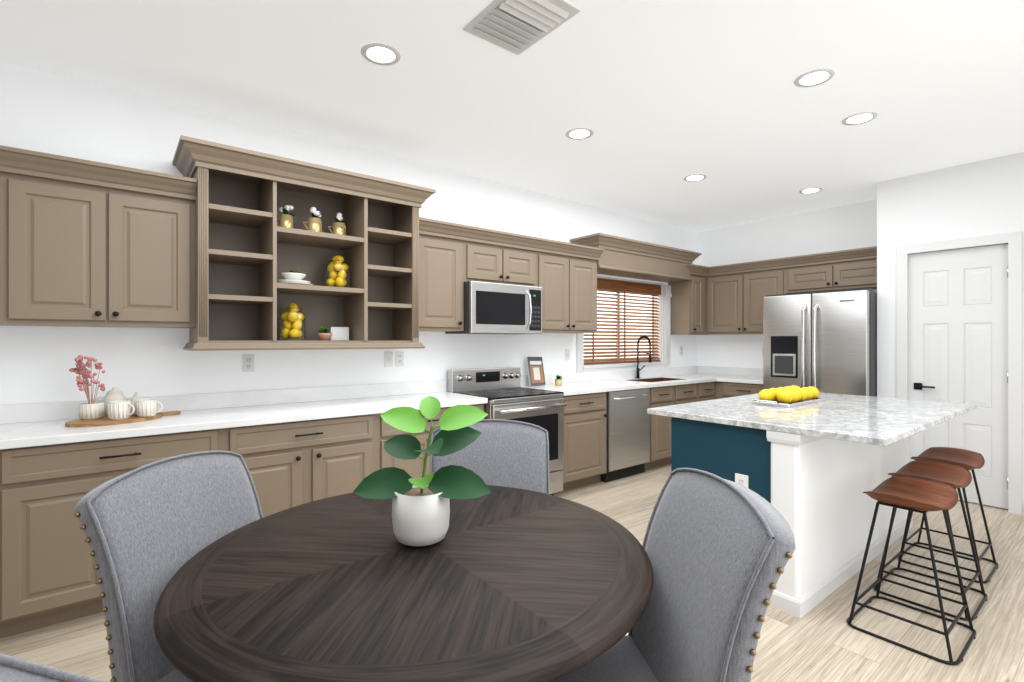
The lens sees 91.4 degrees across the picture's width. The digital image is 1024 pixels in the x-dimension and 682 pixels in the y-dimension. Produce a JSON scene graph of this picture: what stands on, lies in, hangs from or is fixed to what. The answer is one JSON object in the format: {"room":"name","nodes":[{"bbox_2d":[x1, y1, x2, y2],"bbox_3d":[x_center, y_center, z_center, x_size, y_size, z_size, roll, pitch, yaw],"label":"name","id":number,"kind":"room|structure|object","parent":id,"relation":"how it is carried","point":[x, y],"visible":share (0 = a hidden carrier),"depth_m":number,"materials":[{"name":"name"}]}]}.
{"room":"dining room and kitchen","nodes":[
{"label":"dining room and kitchen","id":0,"kind":"room"},
{"bbox_2d":[0,62,696,404],"bbox_3d":[-1.077,-0.060,4.005,9.700,2.820,0.140,0,0,-38],"label":"wall","id":1,"kind":"structure","parent":0,"point":[43,112],"depth_m":3.26,"materials":[{"name":"white paint"}]},
{"bbox_2d":[0,163,3,325],"bbox_3d":[-2.895,-0.457,2.258,0.860,0.755,0.320,0,0,-38],"label":"upper cabinet","id":2,"kind":"object","parent":1,"relation":"attached to","point":[1,164],"depth_m":2.42,"materials":[{"name":"brown wood"}]},
{"bbox_2d":[4,163,199,330],"bbox_3d":[-2.246,-0.457,2.775,0.800,0.755,0.320,0,0,-38],"label":"upper cabinet","id":3,"kind":"object","parent":1,"relation":"attached to","point":[80,251],"depth_m":2.63,"materials":[{"name":"brown wood"}]},
{"bbox_2d":[242,355,253,371],"bbox_3d":[-1.770,0.150,3.358,0.072,0.116,0.008,0,0,-39],"label":"electrical outlet plate","id":4,"kind":"object","parent":1,"relation":"attached to","point":[247,363],"depth_m":3.35,"materials":[{"name":"white plastic"}]},
{"bbox_2d":[172,135,435,350],"bbox_3d":[-1.332,-0.529,3.387,1.570,1.168,0.503,0,0,-38],"label":"open shelf","id":5,"kind":"object","parent":1,"relation":"attached to","point":[230,251],"depth_m":3.33,"materials":[{"name":"brown wood"}]},
{"bbox_2d":[277,205,349,339],"bbox_3d":[-1.350,-0.453,3.405,0.515,0.897,0.250,0,0,-38],"label":"decor","id":6,"kind":"object","parent":5,"relation":"on","point":[295,316],"visible":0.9,"depth_m":3.35,"materials":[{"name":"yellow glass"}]},
{"bbox_2d":[0,366,699,421],"bbox_3d":[-0.602,0.503,3.951,8.376,0.334,0.529,0,0,-38],"label":"backsplash","id":7,"kind":"structure","parent":1,"relation":"attached to","point":[676,391],"depth_m":3.63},
{"bbox_2d":[384,352,392,366],"bbox_3d":[-0.982,0.145,3.985,0.072,0.116,0.008,0,0,-39],"label":"electrical outlet plate","id":8,"kind":"object","parent":1,"relation":"attached to","point":[388,356],"depth_m":3.98,"materials":[{"name":"white plastic"}]},
{"bbox_2d":[396,352,403,365],"bbox_3d":[-0.908,0.145,4.044,0.072,0.116,0.008,0,0,-39],"label":"electrical outlet plate","id":9,"kind":"object","parent":1,"relation":"attached to","point":[399,355],"depth_m":4.04,"materials":[{"name":"white plastic"}]},
{"bbox_2d":[392,227,467,334],"bbox_3d":[-0.661,-0.457,4.035,0.460,0.755,0.320,0,0,-38],"label":"upper cabinet","id":10,"kind":"object","parent":1,"relation":"attached to","point":[430,268],"depth_m":3.88,"materials":[{"name":"brown wood"}]},
{"bbox_2d":[468,235,539,286],"bbox_3d":[-0.176,-0.660,4.421,0.780,0.350,0.320,0,0,-38],"label":"upper cabinet","id":11,"kind":"object","parent":1,"relation":"attached to","point":[489,260],"depth_m":4.30,"materials":[{"name":"brown wood"}]},
{"bbox_2d":[445,281,541,334],"bbox_3d":[-0.131,-0.272,4.365,0.766,0.420,0.467,0,0,-38],"label":"microwave","id":12,"kind":"object","parent":11,"relation":"attached to","point":[494,308],"visible":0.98,"depth_m":4.18,"materials":[{"name":"grey metal"}]},
{"bbox_2d":[565,349,569,359],"bbox_3d":[0.582,0.145,5.228,0.072,0.116,0.008,0,0,-39],"label":"electrical outlet plate","id":13,"kind":"object","parent":1,"relation":"attached to","point":[567,351],"depth_m":5.22,"materials":[{"name":"white plastic"}]},
{"bbox_2d":[540,247,599,332],"bbox_3d":[0.452,-0.457,4.921,0.825,0.755,0.320,0,0,-38],"label":"upper cabinet","id":14,"kind":"object","parent":1,"relation":"attached to","point":[568,280],"depth_m":4.79,"materials":[{"name":"brown wood"}]},
{"bbox_2d":[576,276,671,371],"bbox_3d":[1.307,-0.224,5.857,1.652,1.113,0.190,0,0,-38],"label":"window","id":15,"kind":"structure","parent":1,"relation":"in","point":[618,286],"depth_m":5.89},
{"bbox_2d":[572,239,691,282],"bbox_3d":[1.428,-0.875,5.698,1.666,0.270,0.322,0,0,-38],"label":"window valance","id":16,"kind":"object","parent":1,"relation":"attached to","point":[616,259],"depth_m":5.48,"materials":[{"name":"brown wood"}]},
{"bbox_2d":[668,271,703,334],"bbox_3d":[2.192,-0.457,6.304,0.280,0.755,0.320,0,0,-38],"label":"upper cabinet","id":17,"kind":"object","parent":1,"relation":"attached to","point":[687,299],"depth_m":6.19,"materials":[{"name":"brown wood"}]},
{"bbox_2d":[0,464,1023,681],"bbox_3d":[0.616,1.390,1.876,9.700,0.080,5.900,0,0,-38],"label":"floor","id":18,"kind":"structure","parent":0,"point":[823,641],"depth_m":2.37,"materials":[{"name":"brown wood"}]},
{"bbox_2d":[0,653,105,681],"bbox_3d":[-0.432,0.849,0.758,0.514,1.009,0.612,0,0,16],"label":"dining chair","id":19,"kind":"object","parent":18,"relation":"on","point":[14,669],"visible":1,"depth_m":0.53,"materials":[{"name":"grey fabric"}]},
{"bbox_2d":[0,430,227,638],"bbox_3d":[-2.114,0.912,2.698,0.890,0.875,0.605,0,0,-38],"label":"base cabinet","id":20,"kind":"object","parent":18,"relation":"on","point":[48,577],"depth_m":2.32,"materials":[{"name":"brown wood"}]},
{"bbox_2d":[0,390,487,449],"bbox_3d":[-2.114,0.455,2.683,4.432,0.040,0.632,0,0,-38],"label":"countertop","id":21,"kind":"structure","parent":20,"relation":"on","point":[13,435],"depth_m":2.82,"materials":[{"name":"white stone"}]},
{"bbox_2d":[65,355,180,426],"bbox_3d":[-2.129,0.254,2.768,0.507,0.361,0.366,0,0,-38],"label":"decor","id":22,"kind":"object","parent":21,"relation":"on","point":[114,406],"depth_m":2.66,"materials":[{"name":"ceramic ceramic"},{"name":"cream ceramic"},{"name":"pink dried flowers"}]},
{"bbox_2d":[74,450,262,681],"bbox_3d":[-0.779,0.849,1.426,0.612,1.009,0.514,0,0,13],"label":"dining chair","id":23,"kind":"object","parent":18,"relation":"on","point":[150,530],"visible":0.48,"depth_m":1.32,"materials":[{"name":"grey fabric"}]},
{"bbox_2d":[228,414,379,517],"bbox_3d":[-1.419,0.912,3.250,0.885,0.875,0.605,0,0,-38],"label":"base cabinet","id":24,"kind":"object","parent":18,"relation":"on","point":[293,447],"depth_m":3.02,"materials":[{"name":"brown wood"}]},
{"bbox_2d":[154,485,652,681],"bbox_3d":[-0.252,0.965,1.441,1.270,0.770,1.270,0,0,-38],"label":"dining table","id":25,"kind":"object","parent":18,"relation":"on","point":[502,584],"visible":0.83,"depth_m":1.14,"materials":[{"name":"brown wood"}]},
{"bbox_2d":[353,396,490,546],"bbox_3d":[-0.257,0.374,1.452,0.331,0.410,0.282,0,0,-38],"label":"potted plant","id":26,"kind":"object","parent":25,"relation":"on","point":[420,512],"visible":0.98,"depth_m":1.45,"materials":[{"name":"green plant"}]},
{"bbox_2d":[380,402,487,477],"bbox_3d":[-0.731,0.912,3.797,0.873,0.875,0.605,0,0,-38],"label":"base cabinet","id":27,"kind":"object","parent":18,"relation":"on","point":[414,467],"depth_m":3.44,"materials":[{"name":"brown wood"}]},
{"bbox_2d":[429,419,549,493],"bbox_3d":[-0.090,0.849,1.961,0.514,1.009,0.612,0,0,-2],"label":"dining chair","id":28,"kind":"object","parent":18,"relation":"on","point":[507,453],"visible":0.23,"depth_m":2.13,"materials":[{"name":"grey fabric"}]},
{"bbox_2d":[448,367,566,495],"bbox_3d":[-0.035,0.797,4.245,0.752,1.105,0.722,0,0,-38],"label":"range","id":29,"kind":"object","parent":18,"relation":"on","point":[504,393],"visible":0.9,"depth_m":4.19,"materials":[{"name":"metal"}]},
{"bbox_2d":[554,390,611,493],"bbox_3d":[0.468,0.912,4.751,0.643,0.875,0.605,0,0,-38],"label":"base cabinet","id":30,"kind":"object","parent":18,"relation":"on","point":[585,415],"depth_m":4.53,"materials":[{"name":"brown wood"}]},
{"bbox_2d":[520,378,659,397],"bbox_3d":[0.780,0.455,4.985,1.432,0.040,0.632,0,0,-38],"label":"countertop","id":31,"kind":"structure","parent":30,"relation":"on","point":[609,383],"depth_m":4.84,"materials":[{"name":"white stone"}]},
{"bbox_2d":[526,357,561,385],"bbox_3d":[0.324,0.292,4.856,0.361,0.284,0.215,0,0,-38],"label":"cookbook","id":32,"kind":"object","parent":31,"relation":"on","point":[535,369],"visible":1,"depth_m":4.84,"materials":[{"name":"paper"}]},
{"bbox_2d":[635,335,651,377],"bbox_3d":[1.549,0.184,5.794,0.134,0.500,0.215,0,0,-38],"label":"faucet","id":33,"kind":"object","parent":31,"relation":"on","point":[638,352],"visible":1,"depth_m":5.81,"materials":[{"name":"black metal"}]},
{"bbox_2d":[601,388,649,482],"bbox_3d":[0.999,0.916,5.118,0.623,0.868,0.643,0,0,-38],"label":"dishwasher","id":34,"kind":"object","parent":18,"relation":"on","point":[628,435],"visible":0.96,"depth_m":4.89,"materials":[{"name":"grey metal"}]},
{"bbox_2d":[645,402,691,469],"bbox_3d":[1.576,1.020,5.633,0.900,0.660,0.605,0,0,-38],"label":"base cabinet","id":35,"kind":"object","parent":18,"relation":"on","point":[660,426],"depth_m":5.25,"materials":[{"name":"brown wood"}]},
{"bbox_2d":[552,468,795,681],"bbox_3d":[0.289,0.849,1.231,0.612,1.009,0.514,0,0,-5],"label":"dining chair","id":36,"kind":"object","parent":18,"relation":"on","point":[719,550],"visible":0.92,"depth_m":1.18,"materials":[{"name":"grey fabric"}]},
{"bbox_2d":[692,382,715,401],"bbox_3d":[2.073,0.912,6.028,0.370,0.875,0.605,0,0,-38],"label":"base cabinet","id":37,"kind":"object","parent":18,"relation":"on","point":[701,391],"depth_m":5.75,"materials":[{"name":"brown wood"}]},
{"bbox_2d":[716,382,719,398],"bbox_3d":[2.475,0.912,6.315,0.616,0.875,0.655,0,0,-38],"label":"base cabinet","id":38,"kind":"object","parent":18,"relation":"on","point":[717,383],"depth_m":5.92,"materials":[{"name":"brown wood"}]},
{"bbox_2d":[720,382,762,398],"bbox_3d":[2.843,0.912,5.859,0.605,0.875,0.659,0,0,-38],"label":"base cabinet","id":39,"kind":"object","parent":18,"relation":"on","point":[727,389],"depth_m":5.71,"materials":[{"name":"brown wood"}]},
{"bbox_2d":[656,374,735,381],"bbox_3d":[2.314,0.455,6.204,1.006,0.040,0.632,0,0,-38],"label":"countertop","id":40,"kind":"structure","parent":39,"relation":"on","point":[667,377],"depth_m":6.13,"materials":[{"name":"white stone"}]},
{"bbox_2d":[716,374,762,385],"bbox_3d":[2.850,0.455,5.831,0.631,0.040,0.620,0,0,-38],"label":"countertop","id":41,"kind":"structure","parent":39,"relation":"on","point":[739,377],"depth_m":5.77,"materials":[{"name":"white stone"}]},
{"bbox_2d":[667,416,912,618],"bbox_3d":[1.924,0.903,3.318,1.926,0.894,0.741,0,0,-38],"label":"kitchen island","id":42,"kind":"object","parent":18,"relation":"on","point":[811,473],"depth_m":2.70,"materials":[{"name":"white"}]},
{"bbox_2d":[647,392,976,447],"bbox_3d":[1.985,0.439,3.247,1.930,0.034,1.240,0,0,-38],"label":"island countertop","id":43,"kind":"structure","parent":42,"relation":"on","point":[882,422],"depth_m":2.88,"materials":[{"name":"white stone"}]},
{"bbox_2d":[751,385,824,406],"bbox_3d":[1.921,0.372,3.464,0.678,0.101,0.248,0,0,-38],"label":"tray","id":44,"kind":"object","parent":43,"relation":"on","point":[790,396],"visible":1,"depth_m":3.34,"materials":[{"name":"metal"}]},
{"bbox_2d":[763,288,876,396],"bbox_3d":[3.207,0.435,5.098,0.934,1.830,0.932,0,0,-38],"label":"refrigerator","id":45,"kind":"object","parent":18,"relation":"on","point":[823,341],"visible":0.4,"depth_m":4.77,"materials":[{"name":"grey metal"}]},
{"bbox_2d":[846,476,975,664],"bbox_3d":[1.873,1.018,2.352,0.470,0.665,0.416,0,0,-38],"label":"bar stool","id":46,"kind":"object","parent":18,"relation":"on","point":[919,494],"visible":1,"depth_m":2.33,"materials":[{"name":"brown wood"}]},
{"bbox_2d":[873,461,987,620],"bbox_3d":[2.238,1.018,2.681,0.470,0.665,0.416,0,0,-38],"label":"bar stool","id":47,"kind":"object","parent":18,"relation":"on","point":[957,477],"visible":0.81,"depth_m":2.69,"materials":[{"name":"brown wood"}]},
{"bbox_2d":[897,447,998,582],"bbox_3d":[2.657,1.018,3.053,0.470,0.665,0.416,0,0,-38],"label":"bar stool","id":48,"kind":"object","parent":18,"relation":"on","point":[969,460],"visible":0.71,"depth_m":3.04,"materials":[{"name":"brown wood"}]},
{"bbox_2d":[0,0,1023,231],"bbox_3d":[0.616,-1.510,1.876,9.700,0.080,5.900,0,0,-38],"label":"ceiling","id":49,"kind":"structure","parent":0,"point":[661,99],"depth_m":2.87,"materials":[{"name":"white paint"}]},
{"bbox_2d":[361,43,400,65],"bbox_3d":[-0.672,-1.466,2.564,0.199,0.005,0.199,0,0,27],"label":"recessed light","id":50,"kind":"object","parent":49,"relation":"in","point":[381,54],"depth_m":2.56,"materials":[{"name":"white plastic"}]},
{"bbox_2d":[462,0,580,54],"bbox_3d":[0.036,-1.458,2.284,0.340,0.021,0.440,0,0,-38],"label":"ceiling vent","id":51,"kind":"object","parent":49,"relation":"in","point":[517,27],"visible":1,"depth_m":2.28,"materials":[{"name":"white metal"}]},
{"bbox_2d":[565,128,593,139],"bbox_3d":[0.478,-1.466,3.543,0.199,0.005,0.199,0,0,43],"label":"recessed light","id":52,"kind":"object","parent":49,"relation":"in","point":[576,133],"depth_m":3.53,"materials":[{"name":"white plastic"}]},
{"bbox_2d":[684,174,706,181],"bbox_3d":[1.648,-1.466,4.499,0.199,0.005,0.199,0,0,-45],"label":"recessed light","id":53,"kind":"object","parent":49,"relation":"in","point":[695,177],"depth_m":4.48,"materials":[{"name":"white plastic"}]},
{"bbox_2d":[799,187,821,193],"bbox_3d":[2.915,-1.466,4.881,0.199,0.005,0.199,0,0,12],"label":"recessed light","id":54,"kind":"object","parent":49,"relation":"in","point":[816,189],"depth_m":4.87,"materials":[{"name":"white plastic"}]},
{"bbox_2d":[794,68,834,86],"bbox_3d":[1.688,-1.466,2.793,0.199,0.005,0.199,0,0,43],"label":"recessed light","id":55,"kind":"object","parent":49,"relation":"in","point":[816,77],"depth_m":2.78,"materials":[{"name":"white plastic"}]},
{"bbox_2d":[841,112,877,124],"bbox_3d":[2.294,-1.466,3.301,0.199,0.005,0.199,0,0,27],"label":"recessed light","id":56,"kind":"object","parent":49,"relation":"in","point":[863,117],"depth_m":3.29,"materials":[{"name":"white plastic"}]},
{"bbox_2d":[656,398,691,405],"bbox_3d":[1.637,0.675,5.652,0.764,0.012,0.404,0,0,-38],"label":"cabinet door","id":57,"kind":"structure","parent":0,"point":[685,399],"depth_m":5.54,"materials":[{"name":"brown wood"}]},
{"bbox_2d":[697,199,876,368],"bbox_3d":[3.293,-0.060,5.900,0.140,2.820,2.335,0,0,-38],"label":"wall","id":58,"kind":"structure","parent":0,"point":[845,227],"depth_m":6.04,"materials":[{"name":"white paint"}]},
{"bbox_2d":[700,366,762,377],"bbox_3d":[2.899,0.385,6.261,0.020,0.099,1.231,0,0,-38],"label":"backsplash","id":59,"kind":"structure","parent":58,"relation":"attached to","point":[755,373],"depth_m":6.38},
{"bbox_2d":[708,263,787,334],"bbox_3d":[2.874,-0.457,6.050,0.320,0.755,0.962,0,0,-38],"label":"upper cabinet","id":60,"kind":"object","parent":58,"relation":"attached to","point":[735,298],"depth_m":5.97,"materials":[{"name":"brown wood"}]},
{"bbox_2d":[788,259,831,293],"bbox_3d":[3.319,-0.685,5.489,0.320,0.300,0.470,0,0,-38],"label":"upper cabinet","id":61,"kind":"object","parent":58,"relation":"attached to","point":[802,277],"depth_m":5.38,"materials":[{"name":"brown wood"}]},
{"bbox_2d":[832,255,876,290],"bbox_3d":[3.612,-0.685,5.121,0.320,0.300,0.471,0,0,-38],"label":"upper cabinet","id":62,"kind":"object","parent":58,"relation":"attached to","point":[858,272],"depth_m":5.05,"materials":[{"name":"brown wood"}]},
{"bbox_2d":[877,179,892,397],"bbox_3d":[3.673,-0.060,4.787,0.650,2.820,0.120,0,0,-38],"label":"wall","id":63,"kind":"structure","parent":0,"point":[884,288],"depth_m":4.58,"materials":[{"name":"white paint"}]},
{"bbox_2d":[893,176,906,397],"bbox_3d":[3.536,-0.060,4.534,0.120,2.820,0.105,0,0,-38],"label":"wall","id":64,"kind":"structure","parent":0,"point":[900,211],"depth_m":4.52,"materials":[{"name":"white paint"}]},
{"bbox_2d":[907,152,1023,514],"bbox_3d":[4.552,-0.060,3.257,0.120,2.820,3.160,0,0,-38],"label":"wall","id":65,"kind":"structure","parent":0,"point":[968,200],"depth_m":4.12,"materials":[{"name":"white paint"}]},
{"bbox_2d":[897,231,1021,514],"bbox_3d":[3.760,0.249,4.231,0.127,2.202,0.794,0,0,-38],"label":"pantry door","id":66,"kind":"structure","parent":65,"relation":"in","point":[959,325],"depth_m":4.15,"materials":[{"name":"white wood"}]}
]}

